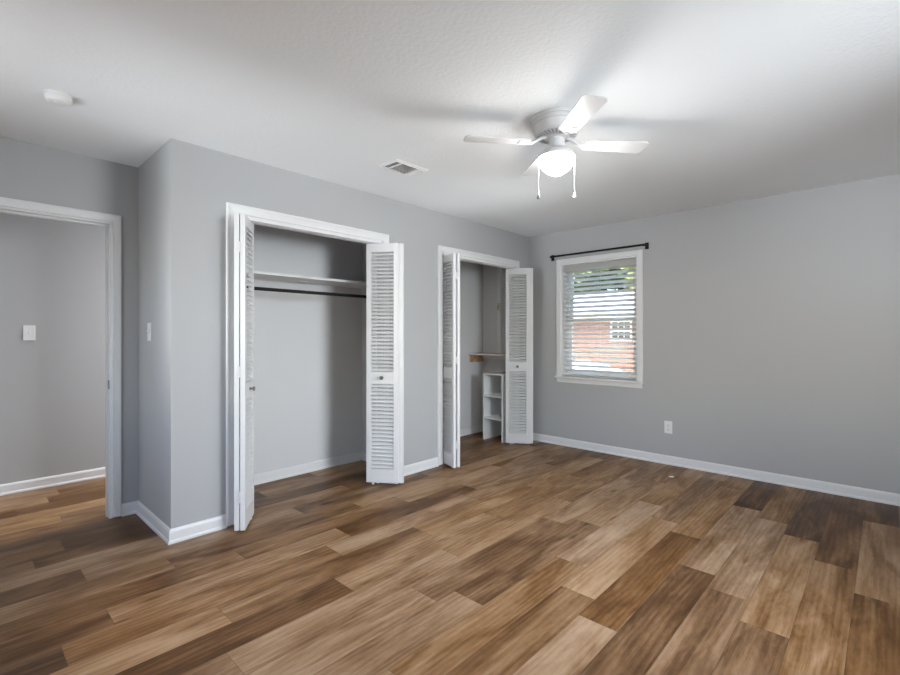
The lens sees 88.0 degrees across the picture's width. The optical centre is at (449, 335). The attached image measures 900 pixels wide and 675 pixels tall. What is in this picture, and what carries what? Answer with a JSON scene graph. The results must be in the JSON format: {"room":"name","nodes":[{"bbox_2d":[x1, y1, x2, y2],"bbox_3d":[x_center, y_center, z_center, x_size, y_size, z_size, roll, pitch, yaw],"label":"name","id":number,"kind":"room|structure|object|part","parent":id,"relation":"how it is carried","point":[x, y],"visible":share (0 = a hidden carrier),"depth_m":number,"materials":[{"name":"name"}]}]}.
{"room":"empty bedroom","nodes":[
{"label":"empty bedroom","id":0,"kind":"room"},
{"bbox_2d":[0,213,105,483],"bbox_3d":[-2.631,0.029,4.671,0.100,2.440,6.300,0,0,43],"label":"wall","id":1,"kind":"structure","parent":0,"point":[53,272],"depth_m":3.87,"materials":[{"name":"grey paint"}]},
{"bbox_2d":[23,325,34,339],"bbox_3d":[-3.397,-0.023,3.765,0.018,0.120,0.074,0,0,43],"label":"light switch","id":2,"kind":"object","parent":1,"relation":"attached to","point":[28,330],"visible":1,"depth_m":3.76,"materials":[{"name":"white plastic"}]},
{"bbox_2d":[0,467,105,495],"bbox_3d":[-2.587,1.207,4.630,0.020,0.085,6.300,0,0,43],"label":"baseboard","id":3,"kind":"structure","parent":1,"relation":"attached to","point":[50,481],"depth_m":3.86,"materials":[{"name":"white paint"}]},
{"bbox_2d":[138,144,164,522],"bbox_3d":[-1.951,0.029,3.130,0.613,2.440,0.100,0,0,43],"label":"wall","id":4,"kind":"structure","parent":0,"point":[151,174],"depth_m":3.07,"materials":[{"name":"grey paint"}]},
{"bbox_2d":[147,323,150,340],"bbox_3d":[-2.005,-0.026,3.100,0.074,0.120,0.018,0,0,43],"label":"light switch","id":5,"kind":"object","parent":4,"relation":"attached to","point":[148,324],"visible":1,"depth_m":3.09,"materials":[{"name":"white plastic"}]},
{"bbox_2d":[121,500,226,544],"bbox_3d":[-1.863,1.207,3.129,0.785,0.085,0.340,0,0,37],"label":"baseboard","id":6,"kind":"structure","parent":4,"relation":"attached to","point":[169,536],"depth_m":2.95,"materials":[{"name":"white paint"}]},
{"bbox_2d":[0,137,482,517],"bbox_3d":[-1.764,0.029,3.859,0.110,2.440,6.300,0,0,43],"label":"wall","id":7,"kind":"structure","parent":0,"point":[308,347],"depth_m":4.11,"materials":[{"name":"grey paint"}]},
{"bbox_2d":[0,197,120,518],"bbox_3d":[-2.642,0.205,2.921,0.146,2.088,0.966,0,0,43],"label":"door frame","id":8,"kind":"structure","parent":7,"relation":"in","point":[112,222],"depth_m":3.19,"materials":[{"name":"white paint"}]},
{"bbox_2d":[246,270,365,294],"bbox_3d":[-1.296,-0.442,3.838,0.603,0.102,1.831,0,0,43],"label":"closet shelf","id":9,"kind":"object","parent":7,"relation":"attached to","point":[261,279],"visible":0.28,"depth_m":4.11,"materials":[{"name":"white paint"}]},
{"bbox_2d":[246,286,365,297],"bbox_3d":[-1.207,-0.354,3.756,0.052,0.052,1.794,0,0,43],"label":"closet rod","id":10,"kind":"object","parent":9,"relation":"attached to","point":[255,288],"visible":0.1,"depth_m":3.78,"materials":[{"name":"black metal"}]},
{"bbox_2d":[165,138,528,528],"bbox_3d":[-0.403,0.029,4.256,0.110,2.440,3.861,0,0,43],"label":"wall","id":11,"kind":"structure","parent":0,"point":[200,181],"depth_m":3.02,"materials":[{"name":"grey paint"}]},
{"bbox_2d":[234,213,255,530],"bbox_3d":[-1.346,0.236,3.083,0.108,2.026,0.299,0,0,-12],"label":"bifold door","id":12,"kind":"structure","parent":11,"relation":"in","point":[244,388],"depth_m":2.95,"materials":[{"name":"white paint"}]},
{"bbox_3d":[-1.376,0.229,3.059,0.029,2.004,0.243,0,0,-15],"label":"door panel","id":13,"kind":"part","parent":12,"relation":"part of","materials":[{"name":"white paint"}]},
{"bbox_3d":[-1.341,0.229,3.088,0.029,2.004,0.290,0,0,-12],"label":"door panel","id":14,"kind":"part","parent":12,"relation":"part of","materials":[{"name":"white paint"}]},
{"bbox_2d":[226,202,388,526],"bbox_3d":[-1.033,0.189,3.570,0.128,2.120,1.358,0,0,43],"label":"trim","id":15,"kind":"structure","parent":11,"relation":"attached to","point":[262,217],"depth_m":3.06,"materials":[{"name":"white paint"}]},
{"bbox_2d":[366,243,403,483],"bbox_3d":[-0.549,0.236,3.908,0.313,2.026,0.095,0,0,14],"label":"bifold door","id":16,"kind":"structure","parent":11,"relation":"in","point":[380,468],"depth_m":3.91,"materials":[{"name":"white paint"}]},
{"bbox_2d":[443,253,459,467],"bbox_3d":[0.015,0.236,4.492,0.132,2.026,0.316,0,0,-21],"label":"bifold door","id":17,"kind":"structure","parent":11,"relation":"in","point":[451,369],"depth_m":4.38,"materials":[{"name":"white paint"}]},
{"bbox_2d":[437,245,519,464],"bbox_3d":[0.307,0.189,5.002,0.128,2.120,1.350,0,0,43],"label":"trim","id":18,"kind":"structure","parent":11,"relation":"attached to","point":[467,256],"depth_m":4.51,"materials":[{"name":"white paint"}]},
{"bbox_2d":[506,268,532,443],"bbox_3d":[0.793,0.236,5.342,0.310,2.026,0.087,0,0,12],"label":"bifold door","id":19,"kind":"structure","parent":11,"relation":"in","point":[514,367],"depth_m":5.34,"materials":[{"name":"white paint"}]},
{"bbox_2d":[254,424,899,505],"bbox_3d":[0.461,1.207,2.518,4.973,0.085,5.220,0,0,43],"label":"baseboard","id":20,"kind":"structure","parent":11,"relation":"attached to","point":[884,497],"depth_m":4.23,"materials":[{"name":"white paint"}]},
{"bbox_2d":[362,243,365,451],"bbox_3d":[-0.632,0.029,4.540,0.613,2.440,0.100,0,0,43],"label":"wall","id":21,"kind":"structure","parent":0,"point":[363,245],"depth_m":4.68,"materials":[{"name":"white paint"}]},
{"bbox_2d":[0,431,899,674],"bbox_3d":[-0.343,1.309,2.530,6.165,0.120,6.300,0,0,43],"label":"floor","id":22,"kind":"structure","parent":0,"point":[537,558],"depth_m":2.40,"materials":[{"name":"brown wood"}]},
{"bbox_2d":[483,371,505,442],"bbox_3d":[0.631,0.849,5.659,0.295,0.800,0.370,0,0,43],"label":"cube shelf","id":23,"kind":"object","parent":22,"relation":"on","point":[494,383],"visible":0.72,"depth_m":5.68,"materials":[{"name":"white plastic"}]},
{"bbox_3d":[0.631,0.722,5.659,0.261,0.017,0.370,0,0,43],"label":"shelf","id":24,"kind":"part","parent":23,"relation":"part of","materials":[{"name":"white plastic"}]},
{"bbox_3d":[0.631,0.986,5.659,0.261,0.017,0.370,0,0,43],"label":"shelf","id":25,"kind":"part","parent":23,"relation":"part of","materials":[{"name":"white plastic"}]},
{"bbox_3d":[0.733,0.849,5.564,0.017,0.800,0.370,0,0,43],"label":"panel","id":26,"kind":"part","parent":23,"relation":"part of","materials":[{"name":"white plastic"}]},
{"bbox_2d":[0,0,899,236],"bbox_3d":[-0.199,-1.261,2.429,6.715,0.140,6.550,0,0,43],"label":"ceiling","id":27,"kind":"structure","parent":0,"point":[731,101],"depth_m":2.27,"materials":[{"name":"white paint"}]},
{"bbox_2d":[43,89,73,106],"bbox_3d":[-1.940,-1.168,2.313,0.120,0.044,0.120,0,0,43],"label":"smoke detector","id":28,"kind":"object","parent":27,"relation":"attached to","point":[58,98],"visible":1,"depth_m":2.28,"materials":[{"name":"white plastic"}]},
{"bbox_2d":[379,158,427,176],"bbox_3d":[-0.327,-1.185,3.305,0.190,0.012,0.300,0,0,43],"label":"ceiling vent","id":29,"kind":"object","parent":27,"relation":"in","point":[396,165],"visible":1,"depth_m":3.29,"materials":[{"name":"white plastic"}]},
{"bbox_2d":[463,93,647,198],"bbox_3d":[0.587,-0.972,2.570,0.790,0.438,0.790,0,0,38],"label":"ceiling fan","id":30,"kind":"object","parent":27,"relation":"hanging from","point":[557,126],"visible":1,"depth_m":2.51,"materials":[{"name":"white metal"}]},
{"bbox_3d":[0.257,-1.061,2.530,0.365,0.022,0.119,0,0,-7],"label":"blade","id":31,"kind":"part","parent":30,"relation":"part of","materials":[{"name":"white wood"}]},
{"bbox_3d":[0.547,-1.061,2.900,0.119,0.022,0.365,0,0,-7],"label":"blade","id":32,"kind":"part","parent":30,"relation":"part of","materials":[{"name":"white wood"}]},
{"bbox_3d":[0.512,-0.900,2.570,0.051,0.232,0.004,0,0,0],"label":"pull chain","id":33,"kind":"part","parent":30,"relation":"part of","materials":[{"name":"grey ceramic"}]},
{"bbox_3d":[0.587,-0.938,2.570,0.193,0.112,0.193,0,0,0],"label":"globe","id":34,"kind":"part","parent":30,"relation":"part of","materials":[{"name":"white glass"}]},
{"bbox_3d":[0.663,-0.902,2.570,0.051,0.227,0.004,0,0,0],"label":"pull chain","id":35,"kind":"part","parent":30,"relation":"part of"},
{"bbox_3d":[0.628,-1.061,2.240,0.119,0.022,0.365,0,0,-7],"label":"blade","id":36,"kind":"part","parent":30,"relation":"part of","materials":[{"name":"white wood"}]},
{"bbox_3d":[0.917,-1.061,2.611,0.365,0.022,0.119,0,0,-7],"label":"blade","id":37,"kind":"part","parent":30,"relation":"part of","materials":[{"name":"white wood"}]},
{"bbox_2d":[483,265,505,372],"bbox_3d":[0.252,0.029,6.390,1.960,2.440,0.150,0,0,43],"label":"wall","id":38,"kind":"structure","parent":0,"point":[489,272],"depth_m":6.01,"materials":[{"name":"white paint"}]},
{"bbox_2d":[468,353,505,361],"bbox_3d":[0.551,0.278,5.808,0.608,0.113,0.291,0,0,43],"label":"wall shelf","id":39,"kind":"object","parent":38,"relation":"attached to","point":[474,357],"visible":0.73,"depth_m":5.93,"materials":[{"name":"white paint"}]},
{"bbox_2d":[497,267,500,352],"bbox_3d":[0.627,-0.484,5.926,0.057,1.413,0.014,0,0,43],"label":"batten","id":40,"kind":"object","parent":38,"relation":"attached to","point":[498,268],"visible":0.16,"depth_m":5.92,"materials":[{"name":"white paint"}]},
{"bbox_2d":[529,174,899,493],"bbox_3d":[2.594,0.029,4.199,4.455,2.440,0.150,0,0,43],"label":"wall","id":41,"kind":"structure","parent":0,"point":[771,324],"depth_m":4.02,"materials":[{"name":"grey paint"}]},
{"bbox_2d":[554,249,643,387],"bbox_3d":[1.627,-0.169,5.077,1.003,1.401,0.188,0,0,43],"label":"window","id":42,"kind":"structure","parent":41,"relation":"attached to","point":[638,254],"depth_m":5.07,"materials":[{"name":"white plastic"}]},
{"bbox_3d":[1.671,-0.175,5.124,0.843,1.252,0.050,0,0,43],"label":"frame","id":43,"kind":"part","parent":42,"relation":"part of","materials":[{"name":"white plastic"}]},
{"bbox_3d":[1.663,0.111,5.115,0.773,0.611,0.020,0,0,43],"label":"sash","id":44,"kind":"part","parent":42,"relation":"part of","materials":[{"name":"white plastic"}]},
{"bbox_3d":[1.678,-0.460,5.131,0.773,0.611,0.020,0,0,43],"label":"sash","id":45,"kind":"part","parent":42,"relation":"part of","materials":[{"name":"white plastic"}]},
{"bbox_2d":[563,258,635,379],"bbox_3d":[1.617,-0.171,5.067,0.835,1.255,0.073,0,0,43],"label":"window blind","id":46,"kind":"object","parent":41,"relation":"attached to","point":[630,262],"visible":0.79,"depth_m":5.06,"materials":[{"name":"white plastic"}]},
{"bbox_3d":[1.391,-0.156,5.290,0.002,1.190,0.056,0,0,43],"label":"ladder cord","id":47,"kind":"part","parent":46,"relation":"part of","materials":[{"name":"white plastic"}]},
{"bbox_3d":[1.623,0.447,5.073,0.835,0.019,0.052,0,0,43],"label":"rail","id":48,"kind":"part","parent":46,"relation":"part of","materials":[{"name":"white plastic"}]},
{"bbox_2d":[550,242,648,260],"bbox_3d":[1.557,-0.900,5.009,1.106,0.066,0.082,0,0,43],"label":"curtain rod","id":49,"kind":"object","parent":41,"relation":"attached to","point":[646,245],"visible":1,"depth_m":4.91,"materials":[{"name":"black metal"}]},
{"bbox_2d":[664,421,671,433],"bbox_3d":[2.122,0.889,4.532,0.074,0.120,0.009,0,0,43],"label":"wall outlet","id":50,"kind":"object","parent":41,"relation":"attached to","point":[667,424],"visible":1,"depth_m":4.53,"materials":[{"name":"white plastic"}]},
{"label":"outside","id":51,"kind":"structure","parent":0,"visible":0},
{"bbox_3d":[3.377,1.893,12.607,18.000,0.012,4.500,0,0,43],"label":"driveway","id":52,"kind":"object","parent":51,"visible":0},
{"bbox_2d":[573,358,622,371],"bbox_3d":[2.649,1.077,13.494,4.385,1.620,1.816,0,0,43],"label":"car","id":53,"kind":"object","parent":52,"relation":"on","point":[574,363],"visible":0.02,"depth_m":12.45,"materials":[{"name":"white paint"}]},
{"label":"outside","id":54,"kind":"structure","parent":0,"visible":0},
{"bbox_3d":[21.503,1.999,27.590,80.000,0.200,59.850,0,0,43],"label":"lawn","id":55,"kind":"structure","parent":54,"visible":0},
{"bbox_2d":[574,268,627,295],"bbox_3d":[13.891,-3.989,42.008,9.578,11.781,9.304,0,0,43],"label":"tree","id":56,"kind":"object","parent":55,"relation":"on","point":[619,268],"visible":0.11,"depth_m":40.28,"materials":[{"name":"green plant"}]},
{"bbox_2d":[573,292,633,371],"bbox_3d":[8.236,-0.026,20.728,15.000,3.850,9.200,0,0,43],"label":"brick house","id":57,"kind":"structure","parent":55,"relation":"on","point":[628,302],"depth_m":17.58,"materials":[{"name":"red brick"}]},
{"bbox_3d":[6.272,-0.181,17.070,0.670,0.640,0.015,0,0,43],"label":"pane","id":58,"kind":"part","parent":57,"relation":"part of","materials":[{"name":"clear glass"}]},
{"bbox_2d":[612,267,633,291],"bbox_3d":[12.528,-2.846,30.183,5.795,9.498,5.709,0,0,43],"label":"tree","id":59,"kind":"object","parent":55,"relation":"on","point":[629,267],"visible":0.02,"depth_m":30.34,"materials":[{"name":"green plant"}]},
{"bbox_3d":[12.530,-3.458,30.188,5.764,8.275,5.669,0,0,43],"label":"crown","id":60,"kind":"part","parent":59,"relation":"part of","materials":[{"name":"green plant"}]}
]}

